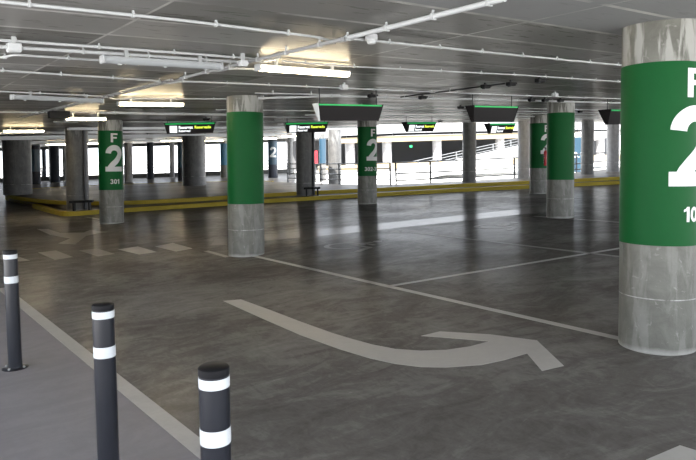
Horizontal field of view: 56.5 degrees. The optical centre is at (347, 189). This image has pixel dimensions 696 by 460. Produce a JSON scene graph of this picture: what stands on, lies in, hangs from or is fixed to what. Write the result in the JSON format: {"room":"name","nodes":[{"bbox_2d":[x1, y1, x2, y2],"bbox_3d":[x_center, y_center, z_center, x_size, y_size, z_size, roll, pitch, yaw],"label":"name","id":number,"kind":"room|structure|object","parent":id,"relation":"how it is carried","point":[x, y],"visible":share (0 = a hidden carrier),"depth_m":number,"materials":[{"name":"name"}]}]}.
{"room":"parking garage","nodes":[
{"label":"parking garage","id":0,"kind":"room"},
{"bbox_2d":[0,169,293,181],"bbox_3d":[-23.365,-0.854,49.639,38.479,0.330,0.288,-2,4,0],"label":"wall","id":1,"kind":"structure","parent":0,"point":[208,173],"depth_m":49.49,"materials":[{"name":"concrete"}]},
{"bbox_2d":[0,173,695,459],"bbox_3d":[-2.143,-0.439,37.704,49.600,0.353,68.800,-5,5,-37],"label":"floor","id":2,"kind":"structure","parent":0,"point":[472,325],"depth_m":6.02,"materials":[{"name":"concrete"}]},
{"bbox_2d":[2,249,28,371],"bbox_3d":[-2.729,0.969,5.273,0.200,0.976,0.200,-4,5,-37],"label":"bollard","id":3,"kind":"object","parent":2,"relation":"on","point":[10,256],"visible":1,"depth_m":5.24,"materials":[{"name":"black"}]},
{"bbox_2d":[31,145,40,183],"bbox_3d":[-21.320,-1.714,44.095,0.834,2.666,0.746,-5,5,-43],"label":"column","id":4,"kind":"structure","parent":2,"relation":"on","point":[36,154],"depth_m":43.82,"materials":[{"name":"blue paint"}]},
{"bbox_2d":[42,150,46,176],"bbox_3d":[-23.494,-2.024,50.099,0.417,2.650,0.319,-5,5,-41],"label":"column","id":5,"kind":"structure","parent":2,"relation":"on","point":[43,151],"depth_m":49.97,"materials":[{"name":"grey concrete"}]},
{"bbox_2d":[49,145,59,182],"bbox_3d":[-20.873,-1.855,46.094,0.754,2.663,0.660,-5,5,-43],"label":"column","id":6,"kind":"structure","parent":2,"relation":"on","point":[54,159],"depth_m":45.83,"materials":[{"name":"grey concrete"}]},
{"bbox_2d":[62,146,65,180],"bbox_3d":[-21.262,-2.000,48.595,0.377,2.648,0.280,-5,5,-41],"label":"column","id":7,"kind":"structure","parent":2,"relation":"on","point":[63,147],"depth_m":48.48,"materials":[{"name":"concrete"}]},
{"bbox_2d":[91,301,119,459],"bbox_3d":[-1.214,1.048,3.255,0.200,0.976,0.200,-4,5,-37],"label":"bollard","id":8,"kind":"object","parent":2,"relation":"on","point":[103,313],"visible":1,"depth_m":3.21,"materials":[{"name":"grey"}]},
{"bbox_2d":[98,120,123,223],"bbox_3d":[-6.070,-0.462,16.601,0.611,2.660,0.692,2,5,44],"label":"column","id":9,"kind":"structure","parent":2,"relation":"on","point":[110,132],"depth_m":16.35,"materials":[{"name":"paint"}]},
{"bbox_2d":[124,143,132,181],"bbox_3d":[-14.603,-1.865,43.082,0.636,2.658,0.539,-5,5,-41],"label":"column","id":10,"kind":"structure","parent":2,"relation":"on","point":[128,156],"depth_m":42.86,"materials":[{"name":"concrete"}]},
{"bbox_2d":[0,160,286,177],"bbox_3d":[-23.467,-1.208,49.737,38.012,1.030,0.076,-2,4,0],"label":"railing","id":11,"kind":"object","parent":2,"relation":"on","point":[165,167],"visible":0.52,"depth_m":49.69,"materials":[{"name":"grey metal"}]},
{"bbox_2d":[146,142,153,178],"bbox_3d":[-14.065,-2.072,46.081,0.576,2.656,0.479,-5,5,-41],"label":"column","id":12,"kind":"structure","parent":2,"relation":"on","point":[149,145],"depth_m":45.88,"materials":[{"name":"grey concrete"}]},
{"bbox_2d":[32,181,273,188],"bbox_3d":[-9.794,-0.178,32.725,12.300,0.250,2.048,-2,4,0],"label":"kerb","id":13,"kind":"object","parent":2,"relation":"on","point":[264,181],"visible":0.17,"depth_m":33.28,"materials":[{"name":"yellow paint"}]},
{"bbox_2d":[169,142,174,176],"bbox_3d":[-13.324,-2.285,49.079,0.477,2.652,0.379,-5,5,-41],"label":"column","id":14,"kind":"structure","parent":2,"relation":"on","point":[171,144],"depth_m":48.93,"materials":[{"name":"concrete"}]},
{"bbox_2d":[177,142,181,180],"bbox_3d":[-10.798,-1.923,42.074,0.635,2.658,0.547,-5,5,-43],"label":"column","id":15,"kind":"structure","parent":2,"relation":"on","point":[179,144],"depth_m":41.83,"materials":[{"name":"grey paint"}]},
{"bbox_2d":[198,361,231,459],"bbox_3d":[-0.454,1.087,2.252,0.200,0.976,0.200,-4,5,-37],"label":"bollard","id":16,"kind":"object","parent":2,"relation":"on","point":[213,376],"visible":1,"depth_m":2.19,"materials":[{"name":"grey plastic"}]},
{"bbox_2d":[220,141,226,177],"bbox_3d":[-8.590,-2.183,45.069,0.694,2.660,0.607,-5,5,-43],"label":"column","id":17,"kind":"structure","parent":2,"relation":"on","point":[223,144],"depth_m":44.80,"materials":[{"name":"paint"}]},
{"bbox_2d":[226,95,263,256],"bbox_3d":[-1.704,-0.234,10.786,0.693,2.660,0.604,-5,5,-41],"label":"column","id":18,"kind":"structure","parent":2,"relation":"on","point":[244,115],"depth_m":10.53,"materials":[{"name":"paint"}]},
{"bbox_2d":[268,137,277,177],"bbox_3d":[-4.885,-2.111,42.061,0.715,2.661,0.632,-5,5,-43],"label":"column","id":19,"kind":"structure","parent":2,"relation":"on","point":[272,143],"depth_m":41.81,"materials":[{"name":"blue paint"}]},
{"bbox_2d":[288,138,292,174],"bbox_3d":[-4.101,-2.389,46.061,0.457,2.652,0.359,-5,5,-41],"label":"column","id":20,"kind":"structure","parent":2,"relation":"on","point":[290,140],"depth_m":45.91,"materials":[{"name":"concrete"}]},
{"bbox_2d":[5,177,619,204],"bbox_3d":[8.003,-0.321,26.016,47.758,0.245,10.340,-2,4,1],"label":"kerb","id":21,"kind":"object","parent":2,"relation":"on","point":[60,202],"visible":0.4,"depth_m":23.43,"materials":[{"name":"yellow paint"}]},
{"bbox_2d":[9,180,619,210],"bbox_3d":[9.550,-0.239,24.931,46.444,0.120,8.156,-2,4,-6],"label":"curb","id":22,"kind":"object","parent":2,"relation":"on","point":[55,206],"depth_m":22.19,"materials":[{"name":"concrete"}]},
{"bbox_2d":[65,127,88,209],"bbox_3d":[-8.283,-0.655,19.816,0.725,2.542,0.676,-3,4,-18],"label":"column","id":23,"kind":"structure","parent":22,"relation":"on","point":[76,141],"depth_m":19.55,"materials":[{"name":"concrete"}]},
{"bbox_2d":[69,200,93,210],"bbox_3d":[-7.953,0.461,19.354,0.660,0.305,0.200,-2,4,-6],"label":"barrier","id":24,"kind":"object","parent":22,"relation":"on","point":[73,202],"visible":0.97,"depth_m":19.27,"materials":[{"name":"black metal"}]},
{"bbox_2d":[296,132,314,195],"bbox_3d":[-1.551,-1.069,22.953,0.672,2.540,0.580,-5,5,-41],"label":"column","id":25,"kind":"structure","parent":22,"relation":"on","point":[305,142],"depth_m":22.73,"materials":[{"name":"concrete"}]},
{"bbox_2d":[303,187,319,195],"bbox_3d":[-1.250,0.048,22.491,0.580,0.305,0.200,-2,4,-6],"label":"barrier","id":26,"kind":"object","parent":22,"relation":"on","point":[305,188],"visible":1,"depth_m":22.39,"materials":[{"name":"black plastic"}]},
{"bbox_2d":[14,167,619,200],"bbox_3d":[7.785,-0.661,31.543,45.078,0.240,17.320,-3,4,-19],"label":"platform","id":27,"kind":"object","parent":2,"relation":"on","point":[154,191],"visible":0.34,"depth_m":26.07,"materials":[{"name":"concrete"}]},
{"bbox_2d":[2,140,31,194],"bbox_3d":[-13.820,-0.997,27.072,1.183,2.439,1.098,-5,5,-43],"label":"column","id":28,"kind":"structure","parent":27,"relation":"on","point":[16,154],"depth_m":26.62,"materials":[{"name":"concrete"}]},
{"bbox_2d":[182,136,205,185],"bbox_3d":[-7.151,-1.399,30.058,1.143,2.438,1.058,-5,5,-43],"label":"column","id":29,"kind":"structure","parent":27,"relation":"on","point":[193,147],"depth_m":29.61,"materials":[{"name":"concrete"}]},
{"bbox_2d":[287,162,390,184],"bbox_3d":[-0.744,-0.707,27.688,0.560,0.882,6.406,-5,5,-45],"label":"railing","id":30,"kind":"object","parent":27,"relation":"on","point":[320,168],"visible":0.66,"depth_m":26.93,"materials":[{"name":"grey metal"}]},
{"bbox_2d":[462,121,475,181],"bbox_3d":[4.797,-1.502,25.634,0.628,2.418,0.539,-5,5,-41],"label":"column","id":31,"kind":"structure","parent":27,"relation":"on","point":[468,128],"depth_m":25.41,"materials":[{"name":"concrete"}]},
{"bbox_2d":[395,151,619,183],"bbox_3d":[10.500,-1.324,31.712,20.940,0.888,2.251,-5,5,-41],"label":"railing","id":32,"kind":"object","parent":27,"relation":"on","point":[576,163],"visible":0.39,"depth_m":26.51,"materials":[{"name":"grey metal"}]},
{"bbox_2d":[517,121,529,178],"bbox_3d":[7.298,-1.664,26.929,0.568,2.416,0.479,-5,5,-41],"label":"column","id":33,"kind":"structure","parent":27,"relation":"on","point":[523,126],"depth_m":26.73,"materials":[{"name":"concrete"}]},
{"bbox_2d":[581,120,593,174],"bbox_3d":[10.579,-1.876,28.622,0.628,2.418,0.539,-5,5,-41],"label":"column","id":34,"kind":"structure","parent":27,"relation":"on","point":[587,126],"depth_m":28.40,"materials":[{"name":"concrete"}]},
{"bbox_2d":[606,125,619,171],"bbox_3d":[12.477,-2.057,30.518,0.647,2.419,0.559,-5,5,-41],"label":"column","id":35,"kind":"structure","parent":27,"relation":"on","point":[613,131],"depth_m":30.29,"materials":[{"name":"concrete"}]},
{"bbox_2d":[32,181,619,215],"bbox_3d":[11.024,-0.256,24.414,44.057,0.125,4.190,-2,4,-10],"label":"kerb","id":36,"kind":"object","parent":2,"relation":"on","point":[209,204],"visible":0.83,"depth_m":21.97,"materials":[{"name":"yellow paint"}]},
{"bbox_2d":[357,121,376,203],"bbox_3d":[0.593,-0.890,19.995,0.611,2.660,0.692,2,5,44],"label":"column","id":37,"kind":"structure","parent":2,"relation":"on","point":[366,130],"depth_m":19.74,"materials":[{"name":"paint"}]},
{"bbox_2d":[529,115,546,193],"bbox_3d":[6.434,-1.194,21.847,0.611,2.660,0.692,2,5,44],"label":"column","id":38,"kind":"structure","parent":2,"relation":"on","point":[538,124],"depth_m":21.59,"materials":[{"name":"paint"}]},
{"bbox_2d":[542,147,546,165],"bbox_3d":[6.464,-1.101,21.269,0.186,0.600,0.125,-5,5,-37],"label":"fire extinguisher","id":39,"kind":"object","parent":38,"relation":"attached to","point":[545,151],"visible":0.95,"depth_m":21.23,"materials":[{"name":"red metal"}]},
{"bbox_2d":[546,100,574,217],"bbox_3d":[4.824,-0.691,14.709,0.693,2.660,0.604,-5,5,-41],"label":"column","id":40,"kind":"structure","parent":2,"relation":"on","point":[560,116],"depth_m":14.46,"materials":[{"name":"paint"}]},
{"bbox_2d":[618,18,695,355],"bbox_3d":[2.564,-0.025,5.332,0.611,2.660,0.693,2,5,45],"label":"column","id":41,"kind":"structure","parent":2,"relation":"on","point":[657,313],"depth_m":5.08,"materials":[{"name":"paint"}]},
{"bbox_2d":[0,0,695,147],"bbox_3d":[-2.239,-3.450,37.514,49.600,0.450,68.800,-5,5,-37],"label":"ceiling","id":42,"kind":"structure","parent":0,"point":[584,30],"depth_m":6.19,"materials":[{"name":"concrete"}]},
{"bbox_2d":[1,127,44,131],"bbox_3d":[-9.171,-1.709,18.306,0.108,0.154,1.145,1,5,41],"label":"ceiling lamp","id":43,"kind":"object","parent":42,"relation":"attached to","point":[10,130],"visible":1,"depth_m":18.27,"materials":[{"name":"grey plastic"}]},
{"bbox_2d":[0,111,98,112],"bbox_3d":[-5.778,-1.501,12.465,2.268,0.048,0.162,-4,4,-29],"label":"conduit","id":44,"kind":"object","parent":42,"relation":"attached to","point":[0,111],"visible":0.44,"depth_m":12.35,"materials":[{"name":"grey metal"}]},
{"bbox_2d":[0,54,99,61],"bbox_3d":[-2.706,-1.174,5.711,1.129,0.044,0.268,-3,4,-23],"label":"conduit","id":45,"kind":"object","parent":42,"relation":"attached to","point":[5,56],"visible":0.94,"depth_m":5.68,"materials":[{"name":"grey metal"}]},
{"bbox_2d":[9,91,103,103],"bbox_3d":[-4.061,-1.303,9.119,0.108,0.130,1.352,1,4,36],"label":"ceiling lamp","id":46,"kind":"object","parent":42,"relation":"attached to","point":[86,99],"visible":1,"depth_m":9.02,"materials":[{"name":"grey"}]},
{"bbox_2d":[13,96,102,102],"bbox_3d":[-4.060,-1.267,9.122,0.108,0.044,1.302,1,4,36],"label":"diffuser","id":47,"kind":"object","parent":46,"relation":"attached to","point":[37,98],"depth_m":9.07,"materials":[{"name":"grey"}]},
{"bbox_2d":[47,108,69,118],"bbox_3d":[-5.335,-1.416,11.960,0.360,0.185,0.160,-5,5,-37],"label":"box","id":48,"kind":"object","parent":42,"relation":"hanging from","point":[64,114],"visible":0.95,"depth_m":11.90,"materials":[{"name":"black plastic"}]},
{"bbox_2d":[64,113,106,119],"bbox_3d":[-5.436,-1.520,13.430,0.818,0.154,0.108,-4,4,-34],"label":"ceiling lamp","id":49,"kind":"object","parent":42,"relation":"attached to","point":[72,117],"visible":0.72,"depth_m":13.40,"materials":[{"name":"grey plastic"}]},
{"bbox_2d":[67,118,105,119],"bbox_3d":[-5.434,-1.466,13.433,0.768,0.044,0.108,-4,4,-34],"label":"diffuser","id":50,"kind":"object","parent":49,"relation":"attached to","point":[68,118],"depth_m":13.40,"materials":[{"name":"white plastic"}]},
{"bbox_2d":[17,79,179,117],"bbox_3d":[-4.518,-1.439,10.761,0.122,0.039,7.830,-5,5,-39],"label":"cable tray","id":51,"kind":"object","parent":42,"relation":"hanging from","point":[169,80],"visible":0.88,"depth_m":9.30,"materials":[{"name":"grey metal"}]},
{"bbox_2d":[0,91,226,99],"bbox_3d":[-3.504,-1.402,9.726,3.995,0.044,0.705,-5,5,-42],"label":"conduit","id":52,"kind":"object","parent":42,"relation":"attached to","point":[39,92],"visible":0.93,"depth_m":9.51,"materials":[{"name":"grey metal"}]},
{"bbox_2d":[0,45,237,62],"bbox_3d":[-1.974,-1.184,5.623,2.278,0.059,0.108,-5,5,-37],"label":"conduit","id":53,"kind":"object","parent":42,"relation":"attached to","point":[83,51],"visible":0.73,"depth_m":5.58,"materials":[{"name":"grey metal"}]},
{"bbox_2d":[0,139,267,144],"bbox_3d":[-14.363,-2.764,37.434,23.000,0.119,0.226,-5,5,-37],"label":"cable tray","id":54,"kind":"object","parent":42,"relation":"hanging from","point":[264,139],"visible":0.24,"depth_m":38.41,"materials":[{"name":"grey metal"}]},
{"bbox_2d":[0,137,271,143],"bbox_3d":[-12.506,-2.501,32.562,20.000,0.149,0.226,-5,5,-37],"label":"cable tray","id":55,"kind":"object","parent":42,"relation":"hanging from","point":[209,138],"visible":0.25,"depth_m":33.90,"materials":[{"name":"grey metal"}]},
{"bbox_2d":[0,135,274,139],"bbox_3d":[-10.756,-2.298,28.237,17.500,0.119,0.226,-5,5,-37],"label":"cable tray","id":56,"kind":"object","parent":42,"relation":"hanging from","point":[210,135],"visible":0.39,"depth_m":28.93,"materials":[{"name":"grey metal"}]},
{"bbox_2d":[0,37,280,62],"bbox_3d":[-1.751,-1.193,5.534,2.595,0.046,0.330,-5,5,-37],"label":"conduit","id":57,"kind":"object","parent":42,"relation":"attached to","point":[98,46],"visible":0.91,"depth_m":5.41,"materials":[{"name":"grey metal"}]},
{"bbox_2d":[4,36,23,52],"bbox_3d":[-2.508,-1.091,4.863,0.135,0.118,0.090,-5,5,-37],"label":"junction box","id":58,"kind":"object","parent":57,"relation":"attached to","point":[11,47],"visible":1,"depth_m":4.84,"materials":[{"name":"grey plastic"}]},
{"bbox_2d":[0,130,285,134],"bbox_3d":[-6.599,-2.115,23.237,12.000,0.119,0.226,-5,5,-37],"label":"cable tray","id":59,"kind":"object","parent":42,"relation":"hanging from","point":[91,131],"visible":0.52,"depth_m":21.75,"materials":[{"name":"grey metal"}]},
{"bbox_2d":[0,133,286,137],"bbox_3d":[-8.822,-2.160,25.312,15.000,0.149,0.226,-5,5,-37],"label":"cable tray","id":60,"kind":"object","parent":42,"relation":"hanging from","point":[147,134],"visible":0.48,"depth_m":25.71,"materials":[{"name":"grey metal"}]},
{"bbox_2d":[50,134,281,137],"bbox_3d":[-8.820,-2.091,25.317,15.000,0.012,0.220,-5,5,-37],"label":"tray","id":61,"kind":"object","parent":60,"relation":"on","point":[56,136],"depth_m":26.14,"materials":[{"name":"grey metal"}]},
{"bbox_2d":[0,139,293,150],"bbox_3d":[-23.430,-3.187,49.544,38.620,0.240,0.390,-2,4,0],"label":"beam","id":62,"kind":"structure","parent":42,"relation":"attached to","point":[278,140],"depth_m":49.34,"materials":[{"name":"concrete"}]},
{"bbox_2d":[117,99,183,106],"bbox_3d":[-3.191,-1.423,10.514,1.090,0.124,0.108,-5,4,-36],"label":"ceiling lamp","id":63,"kind":"object","parent":42,"relation":"attached to","point":[119,103],"visible":0.97,"depth_m":10.46,"materials":[{"name":"grey plastic"}]},
{"bbox_2d":[119,103,182,106],"bbox_3d":[-3.190,-1.383,10.516,1.040,0.044,0.108,-5,4,-36],"label":"diffuser","id":64,"kind":"object","parent":63,"relation":"attached to","point":[120,104],"depth_m":10.48,"materials":[{"name":"white plastic"}]},
{"bbox_2d":[99,50,223,70],"bbox_3d":[-1.644,-1.166,5.810,1.128,0.140,0.108,-5,5,-39],"label":"ceiling lamp","id":65,"kind":"object","parent":42,"relation":"attached to","point":[104,59],"visible":0.98,"depth_m":5.74,"materials":[{"name":"grey"}]},
{"bbox_2d":[103,57,221,69],"bbox_3d":[-1.642,-1.125,5.812,1.078,0.044,0.108,-5,5,-39],"label":"diffuser","id":66,"kind":"object","parent":65,"relation":"attached to","point":[164,63],"depth_m":5.76,"materials":[{"name":"grey"}]},
{"bbox_2d":[99,110,225,115],"bbox_3d":[-3.692,-1.641,13.903,0.068,0.084,3.347,2,5,45],"label":"conduit","id":67,"kind":"object","parent":42,"relation":"attached to","point":[114,112],"visible":0.84,"depth_m":13.63,"materials":[{"name":"grey metal"}]},
{"bbox_2d":[164,116,215,133],"bbox_3d":[-3.872,-1.596,15.861,1.230,0.420,0.272,-3,4,-17],"label":"hanging sign","id":68,"kind":"object","parent":42,"relation":"hanging from","point":[188,127],"visible":1,"depth_m":15.79,"materials":[{"name":"black metal"}]},
{"bbox_2d":[67,126,356,129],"bbox_3d":[-3.842,-2.106,21.697,10.500,0.119,0.226,-5,5,-37],"label":"cable tray","id":69,"kind":"object","parent":42,"relation":"hanging from","point":[264,127],"visible":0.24,"depth_m":19.98,"materials":[{"name":"grey metal"}]},
{"bbox_2d":[126,128,284,129],"bbox_3d":[-3.840,-2.052,21.700,10.500,0.012,0.220,-5,5,-37],"label":"tray","id":70,"kind":"object","parent":69,"relation":"on","point":[126,128],"depth_m":20.00,"materials":[{"name":"grey metal"}]},
{"bbox_2d":[204,67,253,71],"bbox_3d":[-1.237,-1.293,6.964,0.588,0.023,0.213,-2,4,-5],"label":"conduit","id":71,"kind":"object","parent":42,"relation":"attached to","point":[234,68],"visible":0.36,"depth_m":6.90,"materials":[{"name":"grey metal"}]},
{"bbox_2d":[237,53,248,66],"bbox_3d":[-0.979,-1.212,6.032,0.110,0.122,0.070,-5,5,-37],"label":"junction box","id":72,"kind":"object","parent":42,"relation":"attached to","point":[241,63],"visible":1,"depth_m":6.01,"materials":[{"name":"grey plastic"}]},
{"bbox_2d":[53,121,465,122],"bbox_3d":[-0.081,-2.241,21.302,18.000,0.050,0.040,-5,5,-37],"label":"conduit","id":73,"kind":"object","parent":42,"relation":"attached to","point":[53,121],"visible":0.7,"depth_m":17.73,"materials":[{"name":"grey metal"}]},
{"bbox_2d":[179,37,343,79],"bbox_3d":[-0.976,-1.243,6.218,0.043,0.081,2.954,-5,5,-39],"label":"conduit","id":74,"kind":"object","parent":42,"relation":"attached to","point":[320,44],"visible":0.98,"depth_m":5.77,"materials":[{"name":"grey metal"}]},
{"bbox_2d":[255,90,339,95],"bbox_3d":[-0.752,-1.498,9.999,1.503,0.063,0.026,-4,4,-34],"label":"conduit","id":75,"kind":"object","parent":42,"relation":"attached to","point":[272,90],"visible":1,"depth_m":9.97,"materials":[{"name":"grey metal"}]},
{"bbox_2d":[254,60,350,77],"bbox_3d":[-0.448,-1.274,6.787,1.223,0.124,0.108,-5,5,-43],"label":"ceiling lamp","id":76,"kind":"object","parent":42,"relation":"attached to","point":[257,67],"visible":0.98,"depth_m":6.70,"materials":[{"name":"grey plastic"}]},
{"bbox_2d":[261,66,349,76],"bbox_3d":[-0.447,-1.235,6.789,1.173,0.044,0.108,-5,5,-42],"label":"diffuser","id":77,"kind":"object","parent":76,"relation":"attached to","point":[282,69],"depth_m":6.74,"materials":[{"name":"beige plastic"}]},
{"bbox_2d":[283,121,327,132],"bbox_3d":[-1.129,-1.770,17.456,1.189,0.451,0.272,-3,4,-15],"label":"hanging sign","id":78,"kind":"object","parent":42,"relation":"hanging from","point":[297,127],"visible":1,"depth_m":17.38,"materials":[{"name":"black"}]},
{"bbox_2d":[0,68,620,99],"bbox_3d":[1.333,-1.601,10.435,13.030,0.046,0.631,-5,5,-37],"label":"conduit","id":79,"kind":"object","parent":42,"relation":"attached to","point":[2,69],"visible":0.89,"depth_m":8.49,"materials":[{"name":"grey metal"}]},
{"bbox_2d":[0,0,621,65],"bbox_3d":[0.693,-1.290,5.837,7.185,0.044,0.284,-5,5,-37],"label":"conduit","id":80,"kind":"object","parent":42,"relation":"attached to","point":[29,4],"visible":0.83,"depth_m":4.62,"materials":[{"name":"grey metal"}]},
{"bbox_2d":[277,123,401,124],"bbox_3d":[0.301,-2.342,22.853,6.500,0.069,0.048,-5,5,-37],"label":"conduit","id":81,"kind":"object","parent":42,"relation":"attached to","point":[277,123],"visible":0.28,"depth_m":22.61,"materials":[{"name":"grey metal"}]},
{"bbox_2d":[340,83,347,89],"bbox_3d":[-0.056,-1.441,8.992,0.130,0.098,0.090,-5,5,-37],"label":"junction box","id":82,"kind":"object","parent":42,"relation":"attached to","point":[343,86],"visible":1,"depth_m":8.96,"materials":[{"name":"grey plastic"}]},
{"bbox_2d":[312,88,383,120],"bbox_3d":[0.016,-1.310,9.956,1.278,0.495,0.142,-5,5,-37],"label":"hanging sign","id":83,"kind":"object","parent":42,"relation":"hanging from","point":[324,112],"visible":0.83,"depth_m":9.89,"materials":[{"name":"black metal"}]},
{"bbox_2d":[365,34,377,44],"bbox_3d":[0.191,-1.225,5.281,0.100,0.075,0.100,-5,5,-37],"label":"smoke detector","id":84,"kind":"object","parent":42,"relation":"attached to","point":[371,39],"visible":0.95,"depth_m":5.25,"materials":[{"name":"grey plastic"}]},
{"bbox_2d":[274,118,469,120],"bbox_3d":[2.098,-2.307,21.334,10.500,0.063,0.036,-5,5,-37],"label":"conduit","id":85,"kind":"object","parent":42,"relation":"attached to","point":[283,118],"visible":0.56,"depth_m":21.03,"materials":[{"name":"grey metal"}]},
{"bbox_2d":[215,109,599,114],"bbox_3d":[3.635,-2.159,18.104,16.000,0.048,0.036,-5,5,-37],"label":"conduit","id":86,"kind":"object","parent":42,"relation":"attached to","point":[215,109],"visible":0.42,"depth_m":16.66,"materials":[{"name":"grey metal"}]},
{"bbox_2d":[401,119,436,131],"bbox_3d":[2.086,-1.946,18.951,1.084,0.492,0.272,-4,4,-30],"label":"hanging sign","id":87,"kind":"object","parent":42,"relation":"hanging from","point":[408,126],"visible":0.98,"depth_m":18.85,"materials":[{"name":"black metal"}]},
{"bbox_2d":[344,0,506,40],"bbox_3d":[0.461,-1.188,4.523,0.046,0.068,1.569,-5,5,-38],"label":"conduit","id":88,"kind":"object","parent":42,"relation":"attached to","point":[432,16],"visible":1,"depth_m":4.42,"materials":[{"name":"grey metal"}]},
{"bbox_2d":[263,116,598,118],"bbox_3d":[3.759,-2.360,21.219,16.000,0.048,0.036,-5,5,-37],"label":"conduit","id":89,"kind":"object","parent":42,"relation":"attached to","point":[301,116],"visible":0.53,"depth_m":19.63,"materials":[{"name":"grey metal"}]},
{"bbox_2d":[258,93,620,103],"bbox_3d":[2.870,-1.792,12.852,10.196,0.069,0.712,-4,4,-30],"label":"conduit","id":90,"kind":"object","parent":42,"relation":"attached to","point":[313,96],"visible":0.83,"depth_m":11.69,"materials":[{"name":"grey metal"}]},
{"bbox_2d":[394,83,505,98],"bbox_3d":[1.554,-1.607,10.497,0.032,0.056,2.557,-4,4,-35],"label":"conduit","id":91,"kind":"object","parent":42,"relation":"attached to","point":[450,90],"visible":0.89,"depth_m":10.37,"materials":[{"name":"grey metal"}]},
{"bbox_2d":[282,60,620,82],"bbox_3d":[1.967,-1.489,8.317,6.490,0.043,0.130,-4,4,-35],"label":"conduit","id":92,"kind":"object","parent":42,"relation":"attached to","point":[305,62],"visible":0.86,"depth_m":7.68,"materials":[{"name":"grey metal"}]},
{"bbox_2d":[305,113,598,117],"bbox_3d":[4.094,-2.282,19.966,13.000,0.067,0.044,-5,5,-37],"label":"conduit","id":93,"kind":"object","parent":42,"relation":"attached to","point":[402,115],"visible":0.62,"depth_m":18.86,"materials":[{"name":"grey metal"}]},
{"bbox_2d":[341,122,606,137],"bbox_3d":[10.385,-3.097,32.735,23.464,0.454,4.594,-5,5,-37],"label":"conduit","id":94,"kind":"object","parent":42,"relation":"attached to","point":[577,130],"visible":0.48,"depth_m":26.22,"materials":[{"name":"grey metal"}]},
{"bbox_2d":[361,103,599,110],"bbox_3d":[5.585,-2.156,17.206,14.000,0.065,0.040,-5,5,-37],"label":"conduit","id":95,"kind":"object","parent":42,"relation":"attached to","point":[544,108],"visible":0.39,"depth_m":14.54,"materials":[{"name":"grey metal"}]},
{"bbox_2d":[480,83,491,88],"bbox_3d":[2.068,-1.553,9.683,0.190,0.098,0.080,-5,5,-37],"label":"sensor","id":96,"kind":"object","parent":42,"relation":"attached to","point":[485,85],"visible":1,"depth_m":9.64,"materials":[{"name":"black plastic"}]},
{"bbox_2d":[382,107,598,112],"bbox_3d":[5.235,-2.202,18.070,11.500,0.061,0.032,-5,5,-37],"label":"conduit","id":97,"kind":"object","parent":42,"relation":"attached to","point":[388,107],"visible":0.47,"depth_m":15.97,"materials":[{"name":"grey metal"}]},
{"bbox_2d":[465,94,518,121],"bbox_3d":[2.715,-1.528,12.151,1.291,0.508,0.212,-5,5,-37],"label":"hanging sign","id":98,"kind":"object","parent":42,"relation":"hanging from","point":[477,113],"visible":0.92,"depth_m":12.04,"materials":[{"name":"black metal"}]},
{"bbox_2d":[484,122,515,133],"bbox_3d":[4.681,-2.038,19.949,1.077,0.601,0.272,-4,4,-30],"label":"hanging sign","id":99,"kind":"object","parent":42,"relation":"hanging from","point":[492,128],"visible":1,"depth_m":19.84,"materials":[{"name":"black"}]},
{"bbox_2d":[506,80,516,86],"bbox_3d":[2.380,-1.546,9.411,0.190,0.098,0.080,-5,5,-37],"label":"sensor","id":100,"kind":"object","parent":42,"relation":"attached to","point":[510,83],"visible":1,"depth_m":9.37,"materials":[{"name":"black plastic"}]},
{"bbox_2d":[535,77,545,83],"bbox_3d":[2.686,-1.531,9.023,0.190,0.098,0.080,-5,5,-37],"label":"sensor","id":101,"kind":"object","parent":42,"relation":"attached to","point":[538,80],"visible":0.99,"depth_m":8.98,"materials":[{"name":"black plastic"}]},
{"bbox_2d":[598,99,619,124],"bbox_3d":[6.454,-1.794,14.945,1.962,0.569,0.312,-5,5,-37],"label":"hanging sign","id":102,"kind":"object","parent":42,"relation":"hanging from","point":[609,116],"visible":0.42,"depth_m":14.41,"materials":[{"name":"black metal"}]},
{"label":"outside","id":103,"kind":"structure","parent":0,"visible":0},
{"bbox_2d":[0,146,619,183],"bbox_3d":[4.650,-0.335,35.105,350.000,0.340,350.000,-5,5,-37],"label":"ground","id":104,"kind":"structure","parent":103,"point":[597,164],"depth_m":47.75,"materials":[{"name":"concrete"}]},
{"bbox_2d":[315,151,318,182],"bbox_3d":[-1.854,-1.328,37.060,0.300,1.830,0.220,-5,5,-37],"label":"column","id":105,"kind":"structure","parent":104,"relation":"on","point":[316,152],"depth_m":37.01,"materials":[{"name":"red paint"}]},
{"bbox_2d":[319,134,325,181],"bbox_3d":[-1.488,-1.891,38.062,0.501,2.803,0.408,-5,5,-43],"label":"column","id":106,"kind":"structure","parent":104,"relation":"on","point":[322,137],"depth_m":37.89,"materials":[{"name":"concrete"}]},
{"bbox_2d":[328,129,340,183],"bbox_3d":[-0.629,-1.444,30.562,0.722,2.811,0.619,-5,5,-41],"label":"column","id":107,"kind":"structure","parent":104,"relation":"on","point":[334,135],"depth_m":30.29,"materials":[{"name":"concrete"}]},
{"bbox_2d":[286,122,619,173],"bbox_3d":[12.917,-4.693,62.574,36.300,4.360,16.100,-3,4,-16],"label":"building","id":108,"kind":"structure","parent":104,"relation":"on","point":[392,149],"depth_m":54.26,"materials":[{"name":"concrete"}]},
{"bbox_2d":[377,123,606,179],"bbox_3d":[10.211,-2.761,40.993,17.493,3.878,4.314,-3,4,-20],"label":"ramp","id":109,"kind":"object","parent":104,"relation":"on","point":[512,151],"visible":0.4,"depth_m":37.92,"materials":[{"name":"white concrete"}]},
{"bbox_2d":[574,137,580,171],"bbox_3d":[12.124,-1.809,35.220,1.250,2.110,0.086,-1,4,19],"label":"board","id":110,"kind":"object","parent":104,"relation":"on","point":[577,139],"visible":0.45,"depth_m":35.05,"materials":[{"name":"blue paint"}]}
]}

